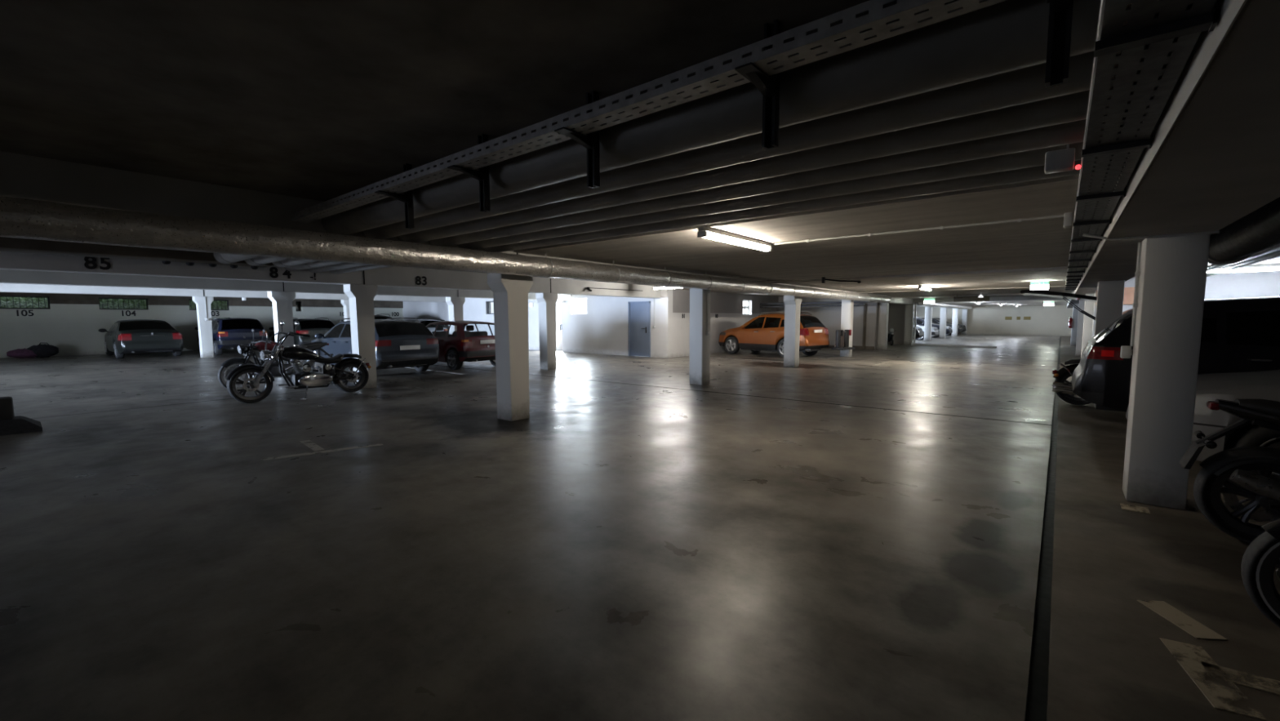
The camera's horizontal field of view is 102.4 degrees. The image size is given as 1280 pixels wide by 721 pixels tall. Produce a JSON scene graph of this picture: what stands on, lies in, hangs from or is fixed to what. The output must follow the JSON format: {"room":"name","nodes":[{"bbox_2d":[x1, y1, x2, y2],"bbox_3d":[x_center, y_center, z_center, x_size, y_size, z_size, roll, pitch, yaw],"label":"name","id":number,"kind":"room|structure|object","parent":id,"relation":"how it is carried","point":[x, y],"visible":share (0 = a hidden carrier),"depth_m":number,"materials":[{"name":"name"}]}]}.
{"room":"parking garage","nodes":[
{"label":"parking garage","id":0,"kind":"room"},
{"bbox_2d":[0,303,403,358],"bbox_3d":[-21.235,-1.466,23.433,0.608,2.070,21.500,4,6,39],"label":"wall","id":1,"kind":"structure","parent":0,"point":[73,328],"depth_m":21.25,"materials":[{"name":"white paint"}]},
{"bbox_2d":[0,295,50,309],"bbox_3d":[-24.058,-2.247,19.965,0.087,0.500,1.520,4,6,39],"label":"window","id":2,"kind":"structure","parent":1,"relation":"in","point":[6,296],"depth_m":20.12,"materials":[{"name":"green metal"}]},
{"bbox_2d":[98,297,148,309],"bbox_3d":[-22.249,-2.437,22.173,0.087,0.500,1.520,4,6,39],"label":"window","id":3,"kind":"structure","parent":1,"relation":"in","point":[133,299],"depth_m":22.24,"materials":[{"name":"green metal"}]},
{"bbox_2d":[0,292,403,307],"bbox_3d":[-21.218,-2.770,23.307,0.660,0.550,21.500,4,6,39],"label":"lintel","id":4,"kind":"object","parent":1,"relation":"attached to","point":[54,298],"visible":0.56,"depth_m":23.13,"materials":[{"name":"concrete"}]},
{"bbox_2d":[0,333,1059,720],"bbox_3d":[2.006,-0.649,27.262,31.270,0.303,56.701,4,6,39],"label":"floor","id":5,"kind":"structure","parent":0,"point":[830,536],"depth_m":3.48,"materials":[{"name":"concrete"}]},
{"bbox_2d":[0,395,42,435],"bbox_3d":[-8.438,0.723,6.745,0.600,0.460,0.750,4,6,39],"label":"post foot","id":6,"kind":"object","parent":5,"relation":"on","point":[10,424],"visible":1,"depth_m":6.73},
{"bbox_2d":[6,342,58,358],"bbox_3d":[-23.055,-0.384,19.550,0.639,0.573,1.280,4,6,39],"label":"bag","id":7,"kind":"object","parent":5,"relation":"on","point":[44,350],"visible":1,"depth_m":19.46,"materials":[{"name":"black fabric"}]},
{"bbox_2d":[97,319,183,358],"bbox_3d":[-19.896,-0.913,20.570,4.950,1.443,2.266,4,6,39],"label":"car","id":8,"kind":"object","parent":5,"relation":"on","point":[135,335],"visible":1,"depth_m":19.30,"materials":[{"name":"paint"}]},
{"bbox_2d":[191,296,213,358],"bbox_3d":[-16.420,-1.254,19.427,0.340,2.300,0.560,4,6,39],"label":"column","id":9,"kind":"structure","parent":5,"relation":"on","point":[205,327],"depth_m":19.32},
{"bbox_2d":[195,317,267,355],"bbox_3d":[-17.705,-1.100,22.256,4.179,1.523,2.146,4,6,39],"label":"car","id":10,"kind":"object","parent":5,"relation":"on","point":[228,333],"visible":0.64,"depth_m":20.88,"materials":[{"name":"blue paint"}]},
{"bbox_2d":[217,328,333,391],"bbox_3d":[-7.811,-0.053,11.116,0.881,1.270,2.116,3,5,29],"label":"motorcycle","id":11,"kind":"object","parent":5,"relation":"on","point":[244,349],"visible":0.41,"depth_m":10.71,"materials":[{"name":"black metal"}]},
{"bbox_2d":[267,291,295,372],"bbox_3d":[-9.662,-0.757,13.970,0.340,2.200,0.560,4,6,39],"label":"column","id":12,"kind":"structure","parent":5,"relation":"on","point":[282,301],"depth_m":13.83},
{"bbox_2d":[225,320,371,403],"bbox_3d":[-6.365,-0.030,9.722,0.939,1.452,2.348,2,5,26],"label":"motorcycle","id":13,"kind":"object","parent":5,"relation":"on","point":[304,377],"visible":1,"depth_m":9.55,"materials":[{"name":"black metal"}]},
{"bbox_2d":[268,317,334,345],"bbox_3d":[-15.919,-1.268,24.277,4.484,1.512,2.236,4,6,39],"label":"car","id":14,"kind":"object","parent":5,"relation":"on","point":[311,326],"visible":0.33,"depth_m":22.80,"materials":[{"name":"paint"}]},
{"bbox_2d":[340,299,350,321],"bbox_3d":[-13.175,-1.594,23.386,0.340,2.300,0.560,4,6,39],"label":"column","id":15,"kind":"structure","parent":5,"relation":"on","point":[345,303],"depth_m":23.14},
{"bbox_2d":[343,284,377,388],"bbox_3d":[-5.905,-0.507,10.977,0.340,2.190,0.560,4,6,39],"label":"column","id":16,"kind":"structure","parent":5,"relation":"on","point":[361,296],"depth_m":10.85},
{"bbox_2d":[311,316,439,371],"bbox_3d":[-7.641,-0.464,14.542,4.720,1.512,2.236,4,6,39],"label":"car","id":17,"kind":"object","parent":5,"relation":"on","point":[398,343],"visible":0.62,"depth_m":13.30,"materials":[{"name":"grey paint"}]},
{"bbox_2d":[404,319,447,332],"bbox_3d":[-12.363,-1.577,28.463,3.980,1.410,2.086,4,6,39],"label":"car","id":18,"kind":"object","parent":5,"relation":"on","point":[431,327],"visible":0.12,"depth_m":27.28,"materials":[{"name":"silver metal"}]},
{"bbox_2d":[445,297,465,333],"bbox_3d":[-6.405,-1.099,17.945,0.340,2.200,0.560,4,6,39],"label":"column","id":19,"kind":"structure","parent":5,"relation":"on","point":[455,304],"depth_m":17.77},
{"bbox_2d":[426,320,495,369],"bbox_3d":[-5.887,-0.548,16.104,3.980,1.410,2.086,4,6,39],"label":"car","id":20,"kind":"object","parent":5,"relation":"on","point":[458,347],"visible":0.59,"depth_m":14.78,"materials":[{"name":"red paint"}]},
{"bbox_2d":[487,273,533,421],"bbox_3d":[-1.886,-0.199,7.580,0.340,2.130,0.560,4,6,39],"label":"column","id":21,"kind":"structure","parent":5,"relation":"on","point":[510,291],"depth_m":7.46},
{"bbox_2d":[535,293,558,369],"bbox_3d":[-2.679,-0.846,14.913,0.340,2.190,0.560,4,6,39],"label":"column","id":22,"kind":"structure","parent":5,"relation":"on","point":[546,301],"depth_m":14.79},
{"bbox_2d":[688,288,711,385],"bbox_3d":[1.339,-0.537,11.516,0.340,2.130,0.340,4,6,39],"label":"column","id":23,"kind":"structure","parent":5,"relation":"on","point":[700,342],"depth_m":11.39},
{"bbox_2d":[718,311,830,357],"bbox_3d":[5.132,-1.062,20.258,2.186,1.692,4.280,-4,6,-40],"label":"car","id":24,"kind":"object","parent":5,"relation":"on","point":[763,332],"visible":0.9,"depth_m":19.31,"materials":[{"name":"orange paint"}]},
{"bbox_2d":[783,295,801,367],"bbox_3d":[4.565,-0.876,15.452,0.340,2.130,0.560,4,6,39],"label":"column","id":25,"kind":"structure","parent":5,"relation":"on","point":[792,303],"depth_m":15.32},
{"bbox_2d":[840,299,853,356],"bbox_3d":[7.791,-1.214,19.388,0.340,2.130,0.340,4,6,39],"label":"column","id":26,"kind":"structure","parent":5,"relation":"on","point":[846,317],"depth_m":19.25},
{"bbox_2d":[827,329,855,350],"bbox_3d":[7.306,-0.788,19.168,1.020,0.720,1.061,-4,6,-40],"label":"carrier","id":27,"kind":"object","parent":26,"relation":"attached to","point":[838,332],"visible":0.99,"depth_m":18.88,"materials":[{"name":"grey metal"}]},
{"bbox_2d":[877,302,888,350],"bbox_3d":[11.017,-1.552,23.323,0.340,2.130,0.340,4,6,39],"label":"column","id":28,"kind":"structure","parent":5,"relation":"on","point":[883,310],"depth_m":23.20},
{"bbox_2d":[903,304,912,345],"bbox_3d":[14.242,-1.891,27.259,0.340,2.130,0.340,4,6,39],"label":"column","id":29,"kind":"structure","parent":5,"relation":"on","point":[908,308],"depth_m":27.13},
{"bbox_2d":[911,302,916,345],"bbox_3d":[14.315,-1.895,26.888,0.180,2.200,0.140,4,6,39],"label":"rail","id":30,"kind":"object","parent":5,"relation":"on","point":[913,309],"visible":1,"depth_m":26.84,"materials":[{"name":"white metal"}]},
{"bbox_2d":[912,325,924,340],"bbox_3d":[14.063,-1.905,30.036,4.280,1.692,2.186,4,6,39],"label":"car","id":31,"kind":"object","parent":5,"relation":"on","point":[919,332],"visible":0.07,"depth_m":28.52,"materials":[{"name":"black paint"}]},
{"bbox_2d":[913,321,939,340],"bbox_3d":[17.152,-2.068,33.580,3.980,1.410,2.086,4,6,39],"label":"car","id":32,"kind":"object","parent":5,"relation":"on","point":[935,331],"visible":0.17,"depth_m":32.21,"materials":[{"name":"white paint"}]},
{"bbox_2d":[924,306,932,341],"bbox_3d":[17.468,-2.214,31.196,0.340,2.100,0.340,4,6,39],"label":"column","id":33,"kind":"structure","parent":5,"relation":"on","point":[928,309],"depth_m":31.06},
{"bbox_2d":[913,316,952,337],"bbox_3d":[20.218,-2.490,37.899,4.720,1.512,2.236,4,6,39],"label":"car","id":34,"kind":"object","parent":5,"relation":"on","point":[920,321],"visible":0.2,"depth_m":36.57,"materials":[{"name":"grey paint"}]},
{"bbox_2d":[921,317,962,335],"bbox_3d":[23.414,-2.725,41.220,3.980,1.410,2.086,4,6,39],"label":"car","id":35,"kind":"object","parent":5,"relation":"on","point":[936,321],"visible":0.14,"depth_m":40.25,"materials":[{"name":"black paint"}]},
{"bbox_2d":[939,307,946,338],"bbox_3d":[20.694,-2.553,35.132,0.340,2.100,0.340,4,6,39],"label":"column","id":36,"kind":"structure","parent":5,"relation":"on","point":[943,310],"depth_m":35.00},
{"bbox_2d":[911,343,996,348],"bbox_3d":[15.528,-0.734,25.618,0.119,0.095,3.777,-4,6,-42],"label":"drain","id":37,"kind":"object","parent":5,"relation":"on","point":[926,344],"visible":1,"depth_m":25.45,"materials":[{"name":"grey metal"}]},
{"bbox_2d":[951,308,958,336],"bbox_3d":[23.919,-2.891,39.068,0.340,2.100,0.340,4,6,39],"label":"column","id":38,"kind":"structure","parent":5,"relation":"on","point":[955,311],"depth_m":38.93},
{"bbox_2d":[960,309,968,334],"bbox_3d":[27.019,-3.216,42.849,0.340,2.100,0.340,4,6,39],"label":"column","id":39,"kind":"structure","parent":5,"relation":"on","point":[964,319],"depth_m":42.70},
{"bbox_2d":[1025,337,1061,720],"bbox_3d":[14.142,0.196,17.388,0.065,0.230,56.700,4,6,39],"label":"drain","id":40,"kind":"object","parent":5,"relation":"in","point":[1037,695],"visible":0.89,"depth_m":2.80,"materials":[{"name":"black metal"}]},
{"bbox_2d":[402,286,672,358],"bbox_3d":[-6.828,-1.931,25.321,20.500,2.620,0.300,4,6,39],"label":"wall","id":41,"kind":"structure","parent":0,"point":[604,329],"depth_m":21.16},
{"bbox_2d":[555,302,563,350],"bbox_3d":[-3.363,-1.511,22.997,0.960,2.160,1.160,4,6,39],"label":"door","id":42,"kind":"structure","parent":41,"relation":"in","point":[558,307],"depth_m":23.28,"materials":[{"name":"white paint"}]},
{"bbox_2d":[627,301,650,356],"bbox_3d":[-0.018,-1.197,19.606,1.070,2.090,0.204,4,6,39],"label":"door","id":43,"kind":"structure","parent":41,"relation":"in","point":[638,312],"depth_m":19.61,"materials":[{"name":"blue paint"}]},
{"bbox_2d":[0,0,1131,202],"bbox_3d":[-2.697,-1.435,1.193,6.370,0.230,10.620,4,6,39],"label":"ceiling","id":44,"kind":"structure","parent":0,"point":[323,100],"depth_m":2.54,"materials":[{"name":"concrete"}]},
{"bbox_2d":[374,163,413,228],"bbox_3d":[-1.934,-1.313,4.052,0.070,0.503,0.272,4,6,39],"label":"hanger","id":45,"kind":"object","parent":44,"relation":"hanging from","point":[407,198],"visible":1,"depth_m":4.12,"materials":[{"name":"black metal"}]},
{"bbox_2d":[447,133,490,212],"bbox_3d":[-1.128,-1.259,3.397,0.070,0.503,0.272,4,6,39],"label":"hanger","id":46,"kind":"object","parent":44,"relation":"hanging from","point":[482,175],"visible":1,"depth_m":3.47,"materials":[{"name":"black metal"}]},
{"bbox_2d":[554,90,599,188],"bbox_3d":[-0.331,-1.206,2.747,0.070,0.503,0.272,4,6,39],"label":"hanger","id":47,"kind":"object","parent":44,"relation":"hanging from","point":[590,141],"visible":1,"depth_m":2.82,"materials":[{"name":"black metal"}]},
{"bbox_2d":[734,19,781,150],"bbox_3d":[0.483,-1.152,2.085,0.070,0.503,0.272,4,6,39],"label":"hanger","id":48,"kind":"object","parent":44,"relation":"hanging from","point":[768,86],"visible":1,"depth_m":2.15,"materials":[{"name":"black metal"}]},
{"bbox_2d":[1044,0,1073,88],"bbox_3d":[1.219,-1.103,1.486,0.070,0.503,0.272,4,6,39],"label":"hanger","id":49,"kind":"object","parent":44,"relation":"hanging from","point":[1060,11],"visible":1,"depth_m":1.58,"materials":[{"name":"black metal"}]},
{"bbox_2d":[290,0,1006,222],"bbox_3d":[-1.099,-1.284,3.304,6.100,0.071,0.142,4,6,39],"label":"cable tray","id":50,"kind":"object","parent":49,"relation":"on","point":[880,24],"visible":0.95,"depth_m":2.17,"materials":[{"name":"metal"}]},
{"bbox_2d":[1044,144,1080,173],"bbox_3d":[2.183,-1.210,2.641,0.146,0.482,0.082,4,6,39],"label":"box","id":51,"kind":"object","parent":44,"relation":"hanging from","point":[1061,160],"visible":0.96,"depth_m":2.64,"materials":[{"name":"white"}]},
{"bbox_2d":[662,286,783,296],"bbox_3d":[14.061,-3.869,30.840,5.300,0.430,35.500,4,6,39],"label":"ceiling","id":52,"kind":"structure","parent":0,"point":[713,291],"depth_m":21.80,"materials":[{"name":"concrete"}]},
{"bbox_2d":[672,288,777,357],"bbox_3d":[3.971,-1.721,22.578,0.308,2.620,9.100,4,6,39],"label":"wall","id":53,"kind":"structure","parent":0,"point":[726,308],"depth_m":21.41,"materials":[{"name":"white paint"}]},
{"bbox_2d":[760,302,864,307],"bbox_3d":[7.519,-2.444,22.913,4.707,0.130,0.080,4,6,39],"label":"pipe","id":54,"kind":"object","parent":53,"relation":"attached to","point":[863,304],"visible":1,"depth_m":22.65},
{"bbox_2d":[760,301,869,305],"bbox_3d":[7.595,-2.568,22.839,4.906,0.140,0.090,4,6,39],"label":"pipe","id":55,"kind":"object","parent":53,"relation":"attached to","point":[833,302],"visible":0.73,"depth_m":22.70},
{"bbox_2d":[514,128,1103,298],"bbox_3d":[8.752,-2.486,15.174,6.370,0.530,25.580,4,6,39],"label":"ceiling","id":56,"kind":"structure","parent":0,"point":[1045,242],"depth_m":6.79,"materials":[{"name":"concrete"}]},
{"bbox_2d":[0,195,890,302],"bbox_3d":[2.032,-1.711,11.431,0.286,0.357,26.440,4,6,39],"label":"pipe","id":57,"kind":"object","parent":56,"relation":"attached to","point":[19,217],"visible":1,"depth_m":4.88,"materials":[{"name":"metal"}]},
{"bbox_2d":[697,226,771,252],"bbox_3d":[1.117,-1.368,5.861,0.100,0.111,1.570,4,6,39],"label":"lamp","id":58,"kind":"object","parent":56,"relation":"attached to","point":[703,230],"visible":1,"depth_m":5.71,"materials":[{"name":"white"}]},
{"bbox_2d":[822,276,861,283],"bbox_3d":[4.633,-1.847,11.852,0.842,0.170,0.077,2,5,24],"label":"bracket","id":59,"kind":"object","parent":56,"relation":"attached to","point":[824,278],"visible":1,"depth_m":11.88,"materials":[{"name":"black metal"}]},
{"bbox_2d":[763,266,1067,283],"bbox_3d":[5.773,-1.897,11.562,6.370,0.065,0.300,4,6,39],"label":"rib","id":60,"kind":"object","parent":56,"relation":"attached to","point":[1052,268],"visible":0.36,"depth_m":11.04,"materials":[{"name":"concrete"}]},
{"bbox_2d":[774,214,1064,244],"bbox_3d":[2.769,-1.382,5.542,2.800,0.036,0.036,4,6,39],"label":"conduit","id":61,"kind":"object","parent":56,"relation":"attached to","point":[1020,220],"visible":0.89,"depth_m":5.33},
{"bbox_2d":[856,285,1065,293],"bbox_3d":[10.707,-2.425,17.581,6.370,0.045,0.200,4,6,39],"label":"rib","id":62,"kind":"object","parent":56,"relation":"attached to","point":[1054,286],"visible":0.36,"depth_m":17.39,"materials":[{"name":"concrete"}]},
{"bbox_2d":[953,293,990,302],"bbox_3d":[13.565,-2.556,21.058,1.240,0.280,0.060,4,6,39],"label":"hanging sign","id":63,"kind":"object","parent":56,"relation":"hanging from","point":[985,298],"visible":1,"depth_m":21.03,"materials":[{"name":"black metal"}]},
{"bbox_2d":[891,291,1071,297],"bbox_3d":[14.027,-2.756,21.634,6.370,0.080,0.300,4,6,39],"label":"rib","id":64,"kind":"object","parent":56,"relation":"attached to","point":[1005,294],"visible":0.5,"depth_m":21.84,"materials":[{"name":"concrete"}]},
{"bbox_2d":[912,296,1070,302],"bbox_3d":[16.810,-2.993,25.034,6.330,0.210,0.300,4,6,39],"label":"beam","id":65,"kind":"structure","parent":56,"relation":"attached to","point":[1010,298],"depth_m":24.30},
{"bbox_2d":[1030,280,1048,289],"bbox_3d":[10.612,-1.990,13.669,0.400,0.215,0.075,4,6,39],"label":"exit sign","id":66,"kind":"object","parent":56,"relation":"hanging from","point":[1044,285],"visible":0.99,"depth_m":13.64,"materials":[{"name":"white plastic"}]},
{"bbox_2d":[1063,212,1072,228],"bbox_3d":[3.857,-1.262,4.635,0.060,0.120,0.140,4,6,39],"label":"junction box","id":67,"kind":"object","parent":56,"relation":"attached to","point":[1068,219],"visible":1,"depth_m":4.58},
{"bbox_2d":[777,296,878,350],"bbox_3d":[8.730,-1.862,24.724,4.960,2.520,0.250,4,6,39],"label":"wall","id":68,"kind":"structure","parent":0,"point":[830,317],"depth_m":24.03,"materials":[{"name":"grey concrete"}]},
{"bbox_2d":[862,302,866,349],"bbox_3d":[10.184,-1.537,23.333,0.100,2.100,0.100,4,6,39],"label":"joint","id":69,"kind":"object","parent":68,"relation":"attached to","point":[865,304],"visible":0.93,"depth_m":23.29,"materials":[{"name":"concrete"}]},
{"bbox_2d":[876,302,905,344],"bbox_3d":[12.541,-2.261,29.373,4.960,2.520,0.300,4,6,39],"label":"wall","id":70,"kind":"structure","parent":0,"point":[896,314],"depth_m":28.02,"materials":[{"name":"grey concrete"}]},
{"bbox_2d":[914,305,1072,337],"bbox_3d":[30.072,-3.339,40.959,17.400,3.250,0.300,4,6,39],"label":"wall","id":71,"kind":"structure","parent":0,"point":[1048,320],"depth_m":40.95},
{"bbox_2d":[939,299,1068,306],"bbox_3d":[23.324,-3.975,32.957,6.370,0.610,20.500,4,6,39],"label":"ceiling","id":72,"kind":"structure","parent":0,"point":[1056,302],"depth_m":33.16,"materials":[{"name":"concrete"}]},
{"bbox_2d":[918,302,972,309],"bbox_3d":[20.655,-3.628,34.203,0.276,0.276,18.600,4,6,39],"label":"pipe","id":73,"kind":"object","parent":72,"relation":"attached to","point":[936,304],"visible":0.81,"depth_m":32.24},
{"bbox_2d":[1046,336,1279,720],"bbox_3d":[16.477,0.315,15.484,5.965,0.303,56.701,4,6,39],"label":"floor","id":74,"kind":"structure","parent":0,"point":[1108,660],"depth_m":2.67,"materials":[{"name":"concrete"}]},
{"bbox_2d":[1052,358,1091,404],"bbox_3d":[8.031,0.074,8.143,2.348,1.452,0.939,2,5,26],"label":"motorcycle","id":75,"kind":"object","parent":74,"relation":"on","point":[1064,390],"visible":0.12,"depth_m":8.71,"materials":[{"name":"metal"}]},
{"bbox_2d":[1070,303,1079,346],"bbox_3d":[22.070,-1.798,26.035,0.340,2.120,0.340,4,6,39],"label":"column","id":76,"kind":"structure","parent":74,"relation":"on","point":[1075,312],"depth_m":25.95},
{"bbox_2d":[1020,289,1133,337],"bbox_3d":[10.628,-0.356,9.594,5.731,2.054,2.246,4,6,39],"label":"pipe","id":77,"kind":"object","parent":74,"relation":"on","point":[1025,292],"visible":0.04,"depth_m":10.44,"materials":[{"name":"metal"}]},
{"bbox_2d":[1075,300,1084,355],"bbox_3d":[16.741,-1.231,19.437,0.340,2.120,0.340,4,6,39],"label":"column","id":78,"kind":"structure","parent":74,"relation":"on","point":[1082,303],"depth_m":19.37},
{"bbox_2d":[1080,293,1094,356],"bbox_3d":[12.566,-0.793,14.344,0.340,2.120,0.340,4,6,39],"label":"column","id":79,"kind":"structure","parent":74,"relation":"on","point":[1089,306],"depth_m":14.24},
{"bbox_2d":[1093,280,1124,336],"bbox_3d":[8.423,-0.359,9.289,0.340,2.120,0.340,4,6,39],"label":"column","id":80,"kind":"structure","parent":74,"relation":"on","point":[1110,294],"depth_m":9.12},
{"bbox_2d":[1120,502,1150,514],"bbox_3d":[3.869,1.157,4.023,0.160,0.006,0.150,4,6,39],"label":"concrete patch","id":81,"kind":"object","parent":74,"relation":"on","point":[1126,507],"visible":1,"depth_m":4.00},
{"bbox_2d":[1122,234,1210,510],"bbox_3d":[4.192,0.085,4.126,0.340,2.120,0.340,4,6,39],"label":"column","id":82,"kind":"structure","parent":74,"relation":"on","point":[1172,279],"depth_m":4.00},
{"bbox_2d":[1120,242,1142,358],"bbox_3d":[4.072,-0.493,4.266,0.079,0.950,0.090,4,6,39],"label":"conduit","id":83,"kind":"object","parent":82,"relation":"attached to","point":[1126,351],"visible":1,"depth_m":4.25,"materials":[{"name":"white plastic"}]},
{"bbox_2d":[1071,296,1279,411],"bbox_3d":[8.222,0.107,6.034,4.794,1.739,2.326,4,6,39],"label":"car","id":84,"kind":"object","parent":74,"relation":"on","point":[1239,335],"visible":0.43,"depth_m":6.09,"materials":[{"name":"black paint"}]},
{"bbox_2d":[1125,368,1279,475],"bbox_3d":[6.952,0.436,3.851,4.720,1.455,2.236,4,6,39],"label":"car","id":85,"kind":"object","parent":74,"relation":"on","point":[1263,384],"visible":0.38,"depth_m":4.44,"materials":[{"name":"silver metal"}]},
{"bbox_2d":[1178,398,1279,543],"bbox_3d":[4.559,0.617,2.870,2.086,1.270,0.881,3,5,29],"label":"motorcycle","id":86,"kind":"object","parent":74,"relation":"on","point":[1230,468],"visible":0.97,"depth_m":3.40,"materials":[{"name":"metal"}]},
{"bbox_2d":[1206,400,1219,410],"bbox_3d":[3.879,0.306,3.482,0.050,0.050,0.120,4,6,39],"label":"tail light","id":87,"kind":"object","parent":86,"relation":"attached to","point":[1212,405],"depth_m":3.45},
{"bbox_2d":[1240,518,1279,627],"bbox_3d":[3.732,0.707,1.826,2.086,1.270,0.881,3,5,29],"label":"motorcycle","id":88,"kind":"object","parent":74,"relation":"on","point":[1260,558],"visible":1,"depth_m":2.40,"materials":[{"name":"black rubber"}]},
{"bbox_2d":[1092,266,1279,337],"bbox_3d":[13.135,-0.690,10.848,5.400,2.500,0.250,4,6,39],"label":"wall","id":89,"kind":"structure","parent":0,"point":[1255,283],"depth_m":10.93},
{"bbox_2d":[1095,287,1134,304],"bbox_3d":[11.281,-1.514,12.095,0.830,0.400,0.060,4,6,39],"label":"wall panel","id":90,"kind":"object","parent":89,"relation":"attached to","point":[1128,298],"visible":0.14,"depth_m":11.98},
{"bbox_2d":[1206,250,1279,276],"bbox_3d":[9.792,-1.605,8.093,0.090,0.088,8.090,4,6,39],"label":"ceiling pipe","id":91,"kind":"object","parent":89,"relation":"attached to","point":[1276,254],"visible":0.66,"depth_m":8.49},
{"bbox_2d":[1207,243,1279,271],"bbox_3d":[9.559,-1.621,8.282,0.090,0.088,8.090,4,6,39],"label":"ceiling pipe","id":92,"kind":"object","parent":89,"relation":"attached to","point":[1277,246],"visible":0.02,"depth_m":7.19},
{"bbox_2d":[1207,248,1279,266],"bbox_3d":[22.255,-3.139,22.114,5.730,0.450,38.700,4,6,39],"label":"ceiling","id":93,"kind":"structure","parent":0,"point":[1275,260],"depth_m":9.54,"materials":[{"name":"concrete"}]},
{"bbox_2d":[1066,0,1279,307],"bbox_3d":[14.563,-2.385,16.821,0.614,0.632,56.700,4,6,39],"label":"beam","id":94,"kind":"structure","parent":93,"relation":"attached to","point":[1212,161],"depth_m":1.92,"materials":[{"name":"concrete"}]},
{"bbox_2d":[1065,0,1219,291],"bbox_3d":[5.796,-1.323,6.798,0.212,0.130,20.000,4,6,39],"label":"cable tray","id":95,"kind":"object","parent":94,"relation":"attached to","point":[1158,38],"visible":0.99,"depth_m":1.60,"materials":[{"name":"metal"}]},
{"bbox_2d":[1082,230,1219,239],"bbox_3d":[3.936,-0.986,3.996,0.764,0.075,0.039,3,6,36],"label":"conduit","id":96,"kind":"object","parent":94,"relation":"attached to","point":[1218,231],"visible":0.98,"depth_m":3.98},
{"bbox_2d":[1206,264,1279,273],"bbox_3d":[11.529,-1.765,9.707,1.570,0.171,0.100,4,6,39],"label":"lamp","id":97,"kind":"object","parent":93,"relation":"attached to","point":[1263,265],"visible":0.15,"depth_m":9.69,"materials":[{"name":"white"}]},
{"bbox_3d":[-11.577,-2.550,15.230,25.200,0.330,21.200,4,6,39],"label":"ceiling","id":98,"kind":"structure","parent":0,"visible":0},
{"bbox_2d":[0,236,274,269],"bbox_3d":[-9.235,-1.461,5.824,0.600,0.270,8.500,4,6,39],"label":"pipe","id":99,"kind":"object","parent":98,"relation":"hanging from","point":[166,256],"visible":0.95,"depth_m":7.42,"materials":[{"name":"metal"}]},
{"bbox_2d":[0,283,445,302],"bbox_3d":[-16.477,-2.573,19.244,0.348,0.360,21.200,4,6,39],"label":"beam","id":100,"kind":"structure","parent":98,"relation":"attached to","point":[4,287],"depth_m":18.43,"materials":[{"name":"white paint"}]},
{"bbox_2d":[0,269,571,300],"bbox_3d":[-9.738,-2.074,13.764,0.348,0.460,21.200,4,6,39],"label":"beam","id":101,"kind":"structure","parent":98,"relation":"attached to","point":[6,276],"depth_m":12.46,"materials":[{"name":"white paint"}]},
{"bbox_2d":[0,251,660,297],"bbox_3d":[-6.044,-1.818,10.693,0.348,0.470,21.100,4,6,39],"label":"beam","id":102,"kind":"structure","parent":98,"relation":"attached to","point":[394,276],"depth_m":10.03,"materials":[{"name":"white paint"}]},
{"bbox_2d":[0,151,912,304],"bbox_3d":[2.782,-2.058,13.158,0.348,0.620,36.100,4,6,39],"label":"beam","id":103,"kind":"structure","parent":98,"relation":"attached to","point":[21,175],"depth_m":4.42,"materials":[{"name":"black paint"}]},
{"bbox_2d":[213,0,1101,263],"bbox_3d":[-2.625,-1.441,5.008,10.630,0.310,0.310,4,6,39],"label":"ceiling pipe","id":104,"kind":"object","parent":98,"relation":"attached to","point":[1006,36],"visible":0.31,"depth_m":2.17,"materials":[{"name":"metal"}]},
{"bbox_2d":[244,50,1093,266],"bbox_3d":[-2.382,-1.466,5.305,10.630,0.310,0.310,4,6,39],"label":"ceiling pipe","id":105,"kind":"object","parent":98,"relation":"hanging from","point":[1025,85],"visible":0.25,"depth_m":2.57,"materials":[{"name":"metal"}]},
{"bbox_2d":[271,89,1089,267],"bbox_3d":[-2.138,-1.492,5.603,10.630,0.310,0.310,4,6,39],"label":"ceiling pipe","id":106,"kind":"object","parent":98,"relation":"hanging from","point":[1073,107],"visible":0.26,"depth_m":2.95,"materials":[{"name":"metal"}]},
{"bbox_2d":[283,119,1086,271],"bbox_3d":[-2.189,-1.537,6.139,11.390,0.310,0.310,4,6,39],"label":"ceiling pipe","id":107,"kind":"object","parent":98,"relation":"hanging from","point":[1072,132],"visible":0.2,"depth_m":3.33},
{"bbox_2d":[307,142,1083,272],"bbox_3d":[-1.946,-1.562,6.436,11.390,0.310,0.310,4,6,39],"label":"ceiling pipe","id":108,"kind":"object","parent":98,"relation":"hanging from","point":[1035,157],"visible":0.2,"depth_m":3.77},
{"bbox_2d":[329,160,1080,274],"bbox_3d":[-1.702,-1.588,6.733,11.390,0.310,0.310,4,6,39],"label":"ceiling pipe","id":109,"kind":"object","parent":98,"relation":"hanging from","point":[1033,173],"visible":0.14,"depth_m":4.13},
{"bbox_3d":[4.323,-1.368,0.227,5.730,0.230,18.000,4,6,39],"label":"ceiling","id":110,"kind":"structure","parent":0,"visible":0},
{"bbox_2d":[1207,196,1279,265],"bbox_3d":[4.209,-1.115,2.980,0.371,0.734,4.889,3,6,36],"label":"pipe","id":111,"kind":"object","parent":110,"relation":"hanging from","point":[1259,230],"visible":0.8,"depth_m":4.14,"materials":[{"name":"black plastic"}]},
{"bbox_3d":[-25.985,-2.312,40.536,28.400,1.500,90.000,4,6,39],"label":"ground","id":112,"kind":"structure","parent":0,"visible":0},
{"bbox_2d":[0,297,227,309],"bbox_3d":[-23.047,-2.392,23.219,1.576,1.621,10.200,4,6,39],"label":"hedge","id":113,"kind":"object","parent":112,"relation":"on","point":[215,304],"visible":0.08,"depth_m":22.75,"materials":[{"name":"green plant"}]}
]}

